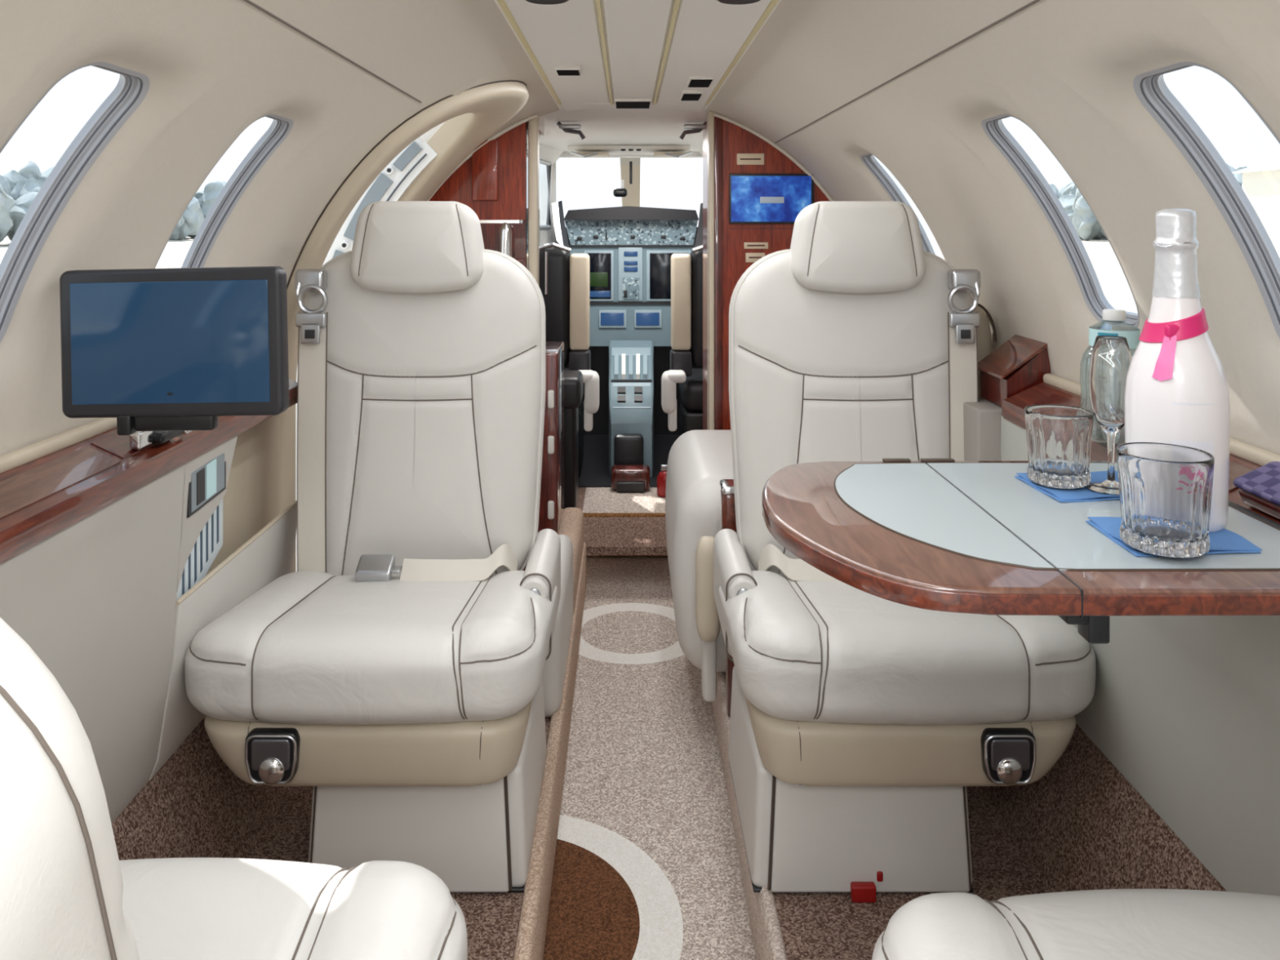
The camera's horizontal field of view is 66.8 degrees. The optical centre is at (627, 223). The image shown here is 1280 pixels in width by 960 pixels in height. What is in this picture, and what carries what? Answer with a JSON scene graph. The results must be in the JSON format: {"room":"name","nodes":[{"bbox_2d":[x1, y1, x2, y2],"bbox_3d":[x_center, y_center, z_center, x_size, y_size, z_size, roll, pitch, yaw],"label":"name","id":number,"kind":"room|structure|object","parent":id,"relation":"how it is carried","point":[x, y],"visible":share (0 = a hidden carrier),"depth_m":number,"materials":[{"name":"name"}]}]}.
{"room":"aircraft cabin","nodes":[
{"label":"aircraft cabin","id":0,"kind":"room"},
{"bbox_2d":[0,0,559,455],"bbox_3d":[-0.501,0.378,1.060,0.565,1.485,4.120,0,0,0],"label":"wall","id":1,"kind":"structure","parent":0,"point":[213,68],"depth_m":1.31,"materials":[{"name":"beige plastic"}]},
{"bbox_2d":[0,62,150,342],"bbox_3d":[-0.673,-0.008,1.088,0.257,0.413,0.236,0,0,0],"label":"window","id":2,"kind":"structure","parent":1,"relation":"in","point":[29,238],"depth_m":1.16,"materials":[{"name":"grey"}]},
{"bbox_2d":[0,463,185,823],"bbox_3d":[-0.729,0.618,0.250,0.090,0.495,2.500,0,0,0],"label":"panel","id":3,"kind":"object","parent":1,"relation":"attached to","point":[95,600],"visible":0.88,"depth_m":1.32,"materials":[{"name":"beige plastic"}]},
{"bbox_2d":[0,378,297,564],"bbox_3d":[-0.726,0.327,1.320,0.096,0.086,1.400,0,0,0],"label":"ledge","id":4,"kind":"object","parent":3,"relation":"on","point":[48,486],"visible":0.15,"depth_m":1.26,"materials":[{"name":"brown wood"}]},
{"bbox_2d":[59,266,288,449],"bbox_3d":[-0.634,0.189,1.290,0.223,0.272,0.422,0,0,-40],"label":"monitor","id":5,"kind":"object","parent":4,"relation":"on","point":[166,353],"visible":1,"depth_m":1.19,"materials":[{"name":"black plastic"}]},
{"bbox_2d":[176,435,237,591],"bbox_3d":[-0.704,0.470,1.599,0.040,0.200,0.202,0,0,0],"label":"panel","id":6,"kind":"object","parent":3,"relation":"attached to","point":[192,526],"visible":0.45,"depth_m":1.55,"materials":[{"name":"beige plastic"}]},
{"bbox_2d":[186,453,226,517],"bbox_3d":[-0.690,0.420,1.585,0.012,0.079,0.140,0,0,0],"label":"control unit","id":7,"kind":"object","parent":6,"relation":"attached to","point":[208,481],"visible":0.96,"depth_m":1.57,"materials":[{"name":"black plastic"}]},
{"bbox_2d":[149,413,297,780],"bbox_3d":[-0.734,0.618,1.830,0.080,0.490,0.660,0,0,0],"label":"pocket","id":8,"kind":"object","parent":3,"relation":"attached to","point":[257,549],"visible":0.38,"depth_m":1.84,"materials":[{"name":"beige leather"}]},
{"bbox_2d":[176,498,222,599],"bbox_3d":[-0.716,0.537,1.625,0.003,0.185,0.221,0,0,-5],"label":"card","id":9,"kind":"object","parent":8,"relation":"in","point":[209,542],"visible":0.42,"depth_m":1.64,"materials":[{"name":"white"}]},
{"bbox_2d":[154,114,293,268],"bbox_3d":[-0.673,-0.008,1.583,0.257,0.413,0.236,0,0,0],"label":"window","id":10,"kind":"structure","parent":1,"relation":"in","point":[280,128],"depth_m":1.66,"materials":[{"name":"grey"}]},
{"bbox_2d":[244,0,422,102],"bbox_3d":[-0.440,-0.257,0.530,0.004,0.003,3.060,0,0,0],"label":"trim","id":11,"kind":"structure","parent":1,"relation":"attached to","point":[246,1],"depth_m":1.39,"materials":[{"name":"brown"}]},
{"bbox_2d":[280,80,528,573],"bbox_3d":[-0.608,0.364,2.495,0.712,1.512,0.797,0,0,0],"label":"door","id":12,"kind":"structure","parent":1,"relation":"in","point":[412,161],"depth_m":2.23,"materials":[{"name":"beige plastic"}]},
{"bbox_2d":[479,110,632,245],"bbox_3d":[-0.314,0.366,4.070,0.660,1.468,1.820,0,0,0],"label":"wall","id":13,"kind":"structure","parent":0,"point":[599,127],"depth_m":3.96,"materials":[{"name":"white plastic"}]},
{"bbox_2d":[519,158,551,230],"bbox_3d":[-0.440,-0.140,4.590,0.028,0.345,0.599,0,0,8],"label":"window","id":14,"kind":"structure","parent":13,"relation":"in","point":[548,226],"depth_m":4.88,"materials":[{"name":"grey plastic"}]},
{"bbox_2d":[555,121,586,139],"bbox_3d":[-0.206,-0.334,3.500,0.107,0.067,0.040,0,0,0],"label":"bracket","id":15,"kind":"object","parent":13,"relation":"attached to","point":[568,128],"visible":1,"depth_m":3.49,"materials":[{"name":"grey metal"}]},
{"bbox_2d":[459,79,708,134],"bbox_3d":[0.016,-0.380,3.145,1.600,0.160,0.310,0,0,0],"label":"wall","id":16,"kind":"structure","parent":0,"point":[600,106],"depth_m":3.10,"materials":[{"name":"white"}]},
{"bbox_2d":[567,145,690,155],"bbox_3d":[0.006,-0.355,4.725,0.580,0.021,0.350,0,0,0],"label":"wall","id":17,"kind":"structure","parent":0,"point":[611,149],"depth_m":4.55,"materials":[{"name":"white plastic"}]},
{"bbox_2d":[570,151,609,157],"bbox_3d":[-0.178,-0.320,4.607,0.178,0.032,0.226,0,0,0],"label":"sun visor","id":18,"kind":"object","parent":17,"relation":"attached to","point":[575,154],"visible":1,"depth_m":4.52,"materials":[{"name":"beige plastic"}]},
{"bbox_2d":[653,151,692,157],"bbox_3d":[0.210,-0.320,4.607,0.178,0.032,0.226,0,0,0],"label":"sun visor","id":19,"kind":"object","parent":17,"relation":"attached to","point":[655,154],"visible":1,"depth_m":4.52,"materials":[{"name":"beige plastic"}]},
{"bbox_2d":[564,226,697,435],"bbox_3d":[0.016,0.560,5.035,1.400,1.080,0.030,0,0,0],"label":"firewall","id":20,"kind":"structure","parent":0,"point":[599,355],"depth_m":5.02,"materials":[{"name":"black plastic"}]},
{"bbox_2d":[564,205,698,346],"bbox_3d":[0.016,0.261,4.875,0.657,0.689,0.350,0,0,0],"label":"panel","id":21,"kind":"object","parent":20,"relation":"attached to","point":[630,250],"visible":0.93,"depth_m":4.77,"materials":[{"name":"black plastic"}]},
{"bbox_2d":[590,272,608,286],"bbox_3d":[-0.143,0.277,4.774,0.087,0.071,0.018,0,0,0],"label":"screen","id":22,"kind":"object","parent":21,"relation":"on","point":[597,279],"depth_m":4.76,"materials":[{"name":"green glass"}]},
{"bbox_2d":[589,290,609,297],"bbox_3d":[-0.143,0.348,4.774,0.111,0.032,0.018,0,0,0],"label":"screen","id":23,"kind":"object","parent":21,"relation":"on","point":[592,293],"depth_m":4.76,"materials":[{"name":"blue glass"}]},
{"bbox_2d":[493,0,781,111],"bbox_3d":[0.016,-0.371,1.060,0.472,0.020,4.120,0,0,0],"label":"ceiling","id":24,"kind":"structure","parent":0,"point":[708,35],"depth_m":1.98,"materials":[{"name":"white plastic"}]},
{"bbox_2d":[497,0,561,105],"bbox_3d":[-0.210,-0.368,1.000,0.012,0.006,4.000,0,0,0],"label":"trim","id":25,"kind":"structure","parent":24,"relation":"attached to","point":[502,3],"depth_m":1.98,"materials":[{"name":"beige plastic"}]},
{"bbox_2d":[525,0,568,4],"bbox_3d":[-0.130,-0.364,1.548,0.080,0.014,0.080,0,0,0],"label":"recessed light","id":26,"kind":"object","parent":24,"relation":"in","point":[536,2],"visible":1,"depth_m":1.57,"materials":[{"name":"black"}]},
{"bbox_2d":[555,66,582,75],"bbox_3d":[-0.142,-0.363,2.314,0.060,0.011,0.081,0,0,0],"label":"ceiling vent","id":27,"kind":"object","parent":24,"relation":"in","point":[568,70],"visible":0.99,"depth_m":2.29,"materials":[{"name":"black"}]},
{"bbox_2d":[595,0,613,105],"bbox_3d":[-0.050,-0.368,1.000,0.008,0.006,4.000,0,0,0],"label":"trim","id":28,"kind":"structure","parent":24,"relation":"attached to","point":[597,2],"depth_m":1.98,"materials":[{"name":"beige plastic"}]},
{"bbox_2d":[614,98,651,108],"bbox_3d":[0.015,-0.363,2.947,0.110,0.011,0.165,0,0,0],"label":"ceiling vent","id":29,"kind":"object","parent":24,"relation":"in","point":[619,103],"visible":1,"depth_m":2.89,"materials":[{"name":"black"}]},
{"bbox_2d":[653,0,679,105],"bbox_3d":[0.082,-0.368,1.000,0.008,0.006,4.000,0,0,0],"label":"trim","id":30,"kind":"structure","parent":24,"relation":"attached to","point":[677,2],"depth_m":1.99,"materials":[{"name":"beige plastic"}]},
{"bbox_2d":[680,90,703,100],"bbox_3d":[0.180,-0.363,2.763,0.058,0.011,0.146,0,0,0],"label":"ceiling vent","id":31,"kind":"object","parent":24,"relation":"in","point":[686,95],"visible":0.95,"depth_m":2.73,"materials":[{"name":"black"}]},
{"bbox_2d":[686,75,714,87],"bbox_3d":[0.185,-0.363,2.490,0.061,0.011,0.134,0,0,0],"label":"ceiling vent","id":32,"kind":"object","parent":24,"relation":"in","point":[693,81],"visible":0.91,"depth_m":2.46,"materials":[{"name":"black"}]},
{"bbox_2d":[716,0,759,4],"bbox_3d":[0.178,-0.364,1.548,0.080,0.014,0.080,0,0,0],"label":"recessed light","id":33,"kind":"object","parent":24,"relation":"in","point":[726,2],"visible":1,"depth_m":1.57,"materials":[{"name":"black"}]},
{"bbox_2d":[704,0,778,105],"bbox_3d":[0.242,-0.368,1.000,0.012,0.006,4.000,0,0,0],"label":"trim","id":34,"kind":"structure","parent":24,"relation":"attached to","point":[771,5],"depth_m":1.98,"materials":[{"name":"beige plastic"}]},
{"bbox_2d":[247,487,1048,959],"bbox_3d":[0.016,1.115,2.200,1.400,0.030,6.400,0,0,0],"label":"floor","id":35,"kind":"structure","parent":0,"point":[815,926],"depth_m":1.63,"materials":[{"name":"carpet"}]},
{"bbox_2d":[111,715,290,860],"bbox_3d":[-0.722,0.984,1.000,0.125,0.292,4.000,0,0,0],"label":"carpet","id":36,"kind":"object","parent":35,"relation":"on","point":[194,806],"depth_m":1.60,"materials":[{"name":"brown carpet"}]},
{"bbox_2d":[0,617,467,959],"bbox_3d":[-0.442,0.540,0.630,0.575,1.120,0.787,0,0,0],"label":"seat","id":37,"kind":"object","parent":35,"relation":"on","point":[66,892],"visible":1,"depth_m":0.40,"materials":[{"name":"beige leather"}]},
{"bbox_2d":[119,857,467,959],"bbox_3d":[-0.442,0.716,0.777,0.575,0.156,0.491,0,0,0],"label":"seat cushion","id":38,"kind":"object","parent":37,"relation":"on","point":[199,908],"depth_m":0.91,"materials":[{"name":"white leather"}]},
{"bbox_2d":[184,200,560,892],"bbox_3d":[-0.425,0.528,1.796,0.575,1.145,0.635,0,0,0],"label":"seat","id":39,"kind":"object","parent":35,"relation":"on","point":[395,675],"visible":0.99,"depth_m":1.82,"materials":[{"name":"beige leather"}]},
{"bbox_2d":[184,570,557,724],"bbox_3d":[-0.425,0.716,1.724,0.575,0.156,0.491,0,0,0],"label":"seat cushion","id":40,"kind":"object","parent":39,"relation":"on","point":[308,647],"depth_m":1.51,"materials":[{"name":"white leather"}]},
{"bbox_2d":[427,113,564,570],"bbox_3d":[-0.499,0.379,3.233,0.567,1.442,0.533,0,0,0],"label":"partition wall","id":41,"kind":"structure","parent":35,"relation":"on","point":[499,180],"depth_m":3.02,"materials":[{"name":"red wood"}]},
{"bbox_2d":[515,258,524,262],"bbox_3d":[-0.389,0.116,2.990,0.130,0.009,0.060,0,0,0],"label":"shelf","id":42,"kind":"object","parent":41,"relation":"attached to","point":[520,260],"visible":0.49,"depth_m":2.96,"materials":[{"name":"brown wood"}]},
{"bbox_2d":[497,222,512,257],"bbox_3d":[-0.379,0.054,2.996,0.044,0.112,0.044,0,0,0],"label":"flask","id":43,"kind":"object","parent":42,"relation":"on","point":[504,233],"visible":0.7,"depth_m":2.98,"materials":[{"name":"silver metal"}]},
{"bbox_2d":[513,542,586,959],"bbox_3d":[-0.156,1.162,1.150,0.028,0.164,4.300,0,0,0],"label":"trim","id":44,"kind":"structure","parent":35,"relation":"on","point":[533,921],"depth_m":1.81,"materials":[{"name":"carpet"}]},
{"bbox_2d":[542,534,573,717],"bbox_3d":[-0.182,0.970,2.390,0.068,0.256,0.520,0,0,0],"label":"armrest","id":45,"kind":"object","parent":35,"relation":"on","point":[553,675],"visible":0.42,"depth_m":2.20,"materials":[{"name":"beige leather"}]},
{"bbox_2d":[558,507,583,613],"bbox_3d":[-0.189,1.045,2.980,0.080,0.170,0.640,0,0,0],"label":"curb","id":46,"kind":"object","parent":35,"relation":"on","point":[571,526],"visible":0.35,"depth_m":3.04,"materials":[{"name":"carpet"}]},
{"bbox_2d":[564,370,582,508],"bbox_3d":[-0.239,0.840,3.745,0.124,0.520,0.230,0,0,0],"label":"case","id":47,"kind":"object","parent":35,"relation":"on","point":[573,380],"visible":0.52,"depth_m":3.66,"materials":[{"name":"black plastic"}]},
{"bbox_2d":[578,435,679,487],"bbox_3d":[0.016,1.099,4.670,0.720,0.005,1.260,0,0,0],"label":"mat","id":48,"kind":"object","parent":35,"relation":"on","point":[594,473],"depth_m":4.50,"materials":[{"name":"black"}]},
{"bbox_2d":[539,242,599,476],"bbox_3d":[-0.286,0.590,4.245,0.335,1.020,0.550,0,0,0],"label":"seat","id":49,"kind":"object","parent":48,"relation":"on","point":[564,277],"visible":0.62,"depth_m":4.10,"materials":[{"name":"black leather"}]},
{"bbox_2d":[551,200,568,247],"bbox_3d":[-0.316,0.010,4.500,0.054,0.239,0.414,0,0,-9],"label":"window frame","id":50,"kind":"structure","parent":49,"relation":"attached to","point":[557,209],"depth_m":4.49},
{"bbox_2d":[608,340,653,477],"bbox_3d":[0.016,0.835,4.410,0.218,0.530,0.620,0,0,0],"label":"pedestal","id":51,"kind":"object","parent":48,"relation":"on","point":[631,362],"visible":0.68,"depth_m":4.24,"materials":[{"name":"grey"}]},
{"bbox_2d":[661,244,702,436],"bbox_3d":[0.310,0.590,4.245,0.342,1.020,0.550,0,0,0],"label":"seat","id":52,"kind":"object","parent":48,"relation":"on","point":[686,269],"visible":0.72,"depth_m":4.10,"materials":[{"name":"black leather"}]},
{"bbox_2d":[694,203,702,247],"bbox_3d":[0.348,0.010,4.500,0.054,0.240,0.414,0,0,9],"label":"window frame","id":53,"kind":"structure","parent":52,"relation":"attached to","point":[699,240],"depth_m":4.44,"materials":[{"name":"black"}]},
{"bbox_2d":[611,464,649,492],"bbox_3d":[0.011,1.055,4.011,0.160,0.090,0.117,0,0,0],"label":"box","id":54,"kind":"object","parent":35,"relation":"on","point":[624,477],"visible":1,"depth_m":3.97,"materials":[{"name":"brown wood"}]},
{"bbox_2d":[657,464,667,497],"bbox_3d":[0.151,1.038,3.920,0.068,0.124,0.068,0,0,0],"label":"fire extinguisher","id":55,"kind":"object","parent":35,"relation":"on","point":[661,478],"visible":0.58,"depth_m":3.90,"materials":[{"name":"red metal"}]},
{"bbox_2d":[665,430,752,701],"bbox_3d":[0.356,0.859,2.570,0.490,0.482,0.820,0,0,0],"label":"seat","id":56,"kind":"object","parent":35,"relation":"on","point":[698,460],"visible":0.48,"depth_m":2.33,"materials":[{"name":"beige leather"}]},
{"bbox_2d":[719,479,737,716],"bbox_3d":[0.228,0.833,2.150,0.046,0.515,0.072,0,0,0],"label":"post","id":57,"kind":"object","parent":35,"relation":"on","point":[727,508],"visible":0.38,"depth_m":2.12,"materials":[{"name":"brown wood"}]},
{"bbox_2d":[711,672,787,959],"bbox_3d":[0.227,1.170,1.150,0.024,0.156,4.300,0,0,0],"label":"trim","id":58,"kind":"structure","parent":35,"relation":"on","point":[766,931],"depth_m":1.72,"materials":[{"name":"carpet"}]},
{"bbox_2d":[679,111,833,430],"bbox_3d":[0.500,0.366,3.353,0.632,1.468,0.493,0,0,0],"label":"partition wall","id":59,"kind":"structure","parent":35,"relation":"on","point":[724,263],"depth_m":3.12,"materials":[{"name":"red wood"}]},
{"bbox_2d":[737,153,764,164],"bbox_3d":[0.394,-0.206,3.117,0.088,0.036,0.005,0,0,0],"label":"placard","id":60,"kind":"object","parent":59,"relation":"attached to","point":[742,158],"visible":1,"depth_m":3.12,"materials":[{"name":"beige plastic"}]},
{"bbox_2d":[745,253,764,262],"bbox_3d":[0.409,0.111,3.117,0.062,0.031,0.005,0,0,0],"label":"placard","id":61,"kind":"object","parent":59,"relation":"attached to","point":[749,257],"visible":0.68,"depth_m":3.12,"materials":[{"name":"beige"}]},
{"bbox_2d":[743,242,768,248],"bbox_3d":[0.412,0.072,3.117,0.077,0.021,0.005,0,0,0],"label":"placard","id":62,"kind":"object","parent":59,"relation":"attached to","point":[746,245],"visible":1,"depth_m":3.12,"materials":[{"name":"beige plastic"}]},
{"bbox_2d":[728,173,813,223],"bbox_3d":[0.461,-0.079,3.112,0.273,0.162,0.014,0,0,0],"label":"display","id":63,"kind":"object","parent":59,"relation":"attached to","point":[753,198],"visible":0.86,"depth_m":3.11,"materials":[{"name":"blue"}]},
{"bbox_2d":[713,200,1096,902],"bbox_3d":[0.464,0.528,1.796,0.575,1.145,0.635,0,0,0],"label":"seat","id":64,"kind":"object","parent":35,"relation":"on","point":[861,722],"visible":0.84,"depth_m":1.59,"materials":[{"name":"beige leather"}]},
{"bbox_2d":[718,570,1096,724],"bbox_3d":[0.464,0.716,1.724,0.575,0.156,0.491,0,0,0],"label":"seat cushion","id":65,"kind":"object","parent":64,"relation":"on","point":[806,647],"depth_m":1.50,"materials":[{"name":"white leather"}]},
{"bbox_2d":[871,888,1279,959],"bbox_3d":[0.510,0.548,0.562,0.575,1.105,0.827,0,0,0],"label":"seat","id":66,"kind":"object","parent":35,"relation":"on","point":[1105,924],"visible":1,"depth_m":0.89,"materials":[{"name":"beige leather"}]},
{"bbox_2d":[982,723,1226,893],"bbox_3d":[0.753,0.984,1.000,0.125,0.292,4.000,0,0,0],"label":"carpet","id":67,"kind":"object","parent":35,"relation":"on","point":[1082,825],"depth_m":1.55,"materials":[{"name":"brown carpet"}]},
{"bbox_2d":[542,556,755,959],"bbox_3d":[0.031,1.260,1.320,0.410,0.020,4.640,0,0,0],"label":"floor","id":68,"kind":"structure","parent":0,"point":[646,866],"depth_m":2.09,"materials":[{"name":"carpet"}]},
{"bbox_2d":[582,512,667,556],"bbox_3d":[0.016,1.180,3.644,0.400,0.170,0.062,0,0,0],"label":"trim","id":69,"kind":"structure","parent":68,"relation":"on","point":[585,514],"depth_m":3.64,"materials":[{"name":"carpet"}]},
{"bbox_2d":[631,110,709,155],"bbox_3d":[0.346,0.366,4.070,0.660,1.468,1.820,0,0,0],"label":"wall","id":70,"kind":"structure","parent":0,"point":[649,127],"depth_m":3.73,"materials":[{"name":"white plastic"}]},
{"bbox_2d":[539,151,702,243],"bbox_3d":[0.016,-0.089,5.240,1.200,0.579,0.620,0,0,0],"label":"windshield","id":71,"kind":"structure","parent":70,"relation":"attached to","point":[629,164],"depth_m":4.97,"materials":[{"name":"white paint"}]},
{"bbox_2d":[613,179,627,196],"bbox_3d":[-0.039,-0.176,4.935,0.072,0.087,0.070,0,0,0],"label":"compass","id":72,"kind":"object","parent":71,"relation":"hanging from","point":[622,192],"visible":1,"depth_m":4.90,"materials":[{"name":"black plastic"}]},
{"bbox_2d":[706,0,1279,454],"bbox_3d":[0.533,0.378,1.060,0.565,1.485,4.120,0,0,0],"label":"wall","id":73,"kind":"structure","parent":0,"point":[1066,69],"depth_m":1.44,"materials":[{"name":"beige plastic"}]},
{"bbox_2d":[860,153,935,254],"bbox_3d":[0.705,-0.008,2.440,0.257,0.413,0.236,0,0,0],"label":"window","id":74,"kind":"structure","parent":73,"relation":"in","point":[868,160],"depth_m":2.51,"materials":[{"name":"grey"}]},
{"bbox_2d":[774,0,1039,143],"bbox_3d":[0.472,-0.257,1.060,0.004,0.003,4.120,0,0,0],"label":"trim","id":75,"kind":"structure","parent":73,"relation":"attached to","point":[1034,1],"depth_m":1.49,"materials":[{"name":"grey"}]},
{"bbox_2d":[975,303,996,399],"bbox_3d":[0.741,0.340,2.138,0.110,0.340,0.095,0,0,0],"label":"bolster","id":76,"kind":"object","parent":73,"relation":"attached to","point":[984,331],"visible":0.13,"depth_m":2.10,"materials":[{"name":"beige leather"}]},
{"bbox_2d":[981,114,1139,328],"bbox_3d":[0.705,-0.008,1.583,0.257,0.413,0.236,0,0,0],"label":"window","id":77,"kind":"structure","parent":73,"relation":"in","point":[1086,276],"depth_m":1.66,"materials":[{"name":"grey"}]},
{"bbox_2d":[1000,416,1279,896],"bbox_3d":[0.760,0.615,0.450,0.091,0.490,2.900,0,0,0],"label":"panel","id":78,"kind":"object","parent":73,"relation":"attached to","point":[1186,708],"depth_m":1.26,"materials":[{"name":"beige plastic"}]},
{"bbox_2d":[963,399,1002,461],"bbox_3d":[0.704,0.579,1.920,0.065,0.442,0.120,0,0,0],"label":"support","id":79,"kind":"object","parent":78,"relation":"attached to","point":[981,419],"visible":0.24,"depth_m":1.86,"materials":[{"name":"grey plastic"}]},
{"bbox_2d":[977,334,1050,406],"bbox_3d":[0.758,0.290,1.920,0.095,0.129,0.150,0,0,0],"label":"box","id":80,"kind":"object","parent":79,"relation":"on","point":[1020,363],"visible":0.81,"depth_m":1.87,"materials":[{"name":"brown wood"}]},
{"bbox_2d":[1002,373,1279,524],"bbox_3d":[0.758,0.327,1.230,0.096,0.086,1.220,0,0,0],"label":"ledge","id":81,"kind":"object","parent":78,"relation":"on","point":[1244,458],"visible":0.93,"depth_m":1.54,"materials":[{"name":"brown wood"}]},
{"bbox_2d":[761,458,1279,644],"bbox_3d":[0.438,0.344,1.077,0.565,0.053,0.465,0,0,0],"label":"folding table","id":82,"kind":"object","parent":81,"relation":"attached to","point":[940,535],"visible":0.92,"depth_m":0.95,"materials":[{"name":"brown wood"}]},
{"bbox_2d":[1014,471,1119,502],"bbox_3d":[0.553,0.317,1.168,0.137,0.004,0.127,0,0,0],"label":"napkin","id":83,"kind":"object","parent":82,"relation":"on","point":[1084,494],"visible":0.48,"depth_m":1.14,"materials":[{"name":"blue paper"}]},
{"bbox_2d":[1024,404,1093,488],"bbox_3d":[0.522,0.271,1.175,0.077,0.088,0.077,0,0,10],"label":"tumbler","id":84,"kind":"object","parent":83,"relation":"on","point":[1059,437],"visible":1,"depth_m":1.15,"materials":[{"name":"clear glass"}]},
{"bbox_2d":[1084,335,1132,494],"bbox_3d":[0.573,0.225,1.151,0.057,0.180,0.057,0,0,0],"label":"champagne flute","id":85,"kind":"object","parent":83,"relation":"on","point":[1111,357],"visible":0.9,"depth_m":1.14,"materials":[{"name":"clear glass"}]},
{"bbox_2d":[1085,516,1262,556],"bbox_3d":[0.552,0.317,0.986,0.134,0.004,0.121,0,0,0],"label":"napkin","id":86,"kind":"object","parent":82,"relation":"on","point":[1224,540],"visible":0.34,"depth_m":0.97,"materials":[{"name":"blue paper"}]},
{"bbox_2d":[1115,442,1214,557],"bbox_3d":[0.520,0.268,0.941,0.084,0.093,0.084,0,0,-30],"label":"tumbler","id":87,"kind":"object","parent":86,"relation":"on","point":[1166,489],"visible":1,"depth_m":0.91,"materials":[{"name":"clear glass"}]},
{"bbox_2d":[1124,208,1230,532],"bbox_3d":[0.586,0.151,1.036,0.098,0.334,0.098,0,0,0],"label":"champagne bottle","id":88,"kind":"object","parent":86,"relation":"on","point":[1176,388],"visible":0.84,"depth_m":1.01,"materials":[{"name":"white glass"}]},
{"bbox_2d":[1088,309,1140,348],"bbox_3d":[0.732,0.228,1.460,0.094,0.195,0.094,0,0,0],"label":"water bottle","id":89,"kind":"object","parent":81,"relation":"on","point":[1132,335],"visible":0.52,"depth_m":1.45,"materials":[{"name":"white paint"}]},
{"bbox_2d":[1233,461,1279,519],"bbox_3d":[0.739,0.303,1.055,0.064,0.051,0.171,0,0,0],"label":"case","id":90,"kind":"object","parent":81,"relation":"on","point":[1259,489],"visible":1,"depth_m":1.10,"materials":[{"name":"purple fabric"}]},
{"bbox_2d":[1133,62,1279,338],"bbox_3d":[0.705,-0.008,1.088,0.257,0.413,0.236,0,0,0],"label":"window","id":91,"kind":"structure","parent":73,"relation":"in","point":[1263,260],"depth_m":1.16,"materials":[{"name":"grey"}]},
{"label":"outside","id":92,"kind":"structure","parent":0,"visible":0},
{"bbox_2d":[0,234,1137,313],"bbox_3d":[0.016,2.375,40.000,320.000,0.050,320.000,0,0,0],"label":"ground","id":93,"kind":"structure","parent":92,"point":[1112,279],"depth_m":60.58,"materials":[{"name":"white"}]},
{"bbox_2d":[0,160,226,242],"bbox_3d":[-67.224,-2.628,82.142,18.492,10.297,153.977,0,0,0],"label":"rocks","id":94,"kind":"object","parent":93,"relation":"on","point":[18,190],"visible":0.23,"depth_m":107.42,"materials":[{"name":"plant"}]},
{"bbox_2d":[1048,163,1247,240],"bbox_3d":[67.215,-2.685,82.142,18.383,10.391,153.977,0,0,0],"label":"tree line","id":95,"kind":"object","parent":93,"relation":"on","point":[1083,220],"visible":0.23,"depth_m":128.03,"materials":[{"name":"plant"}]},
{"bbox_2d":[1231,158,1279,257],"bbox_3d":[45.016,-1.475,45.000,15.200,7.650,31.000,0,0,0],"label":"hangar","id":96,"kind":"structure","parent":93,"relation":"on","point":[1260,182],"depth_m":57.81,"materials":[{"name":"white"}]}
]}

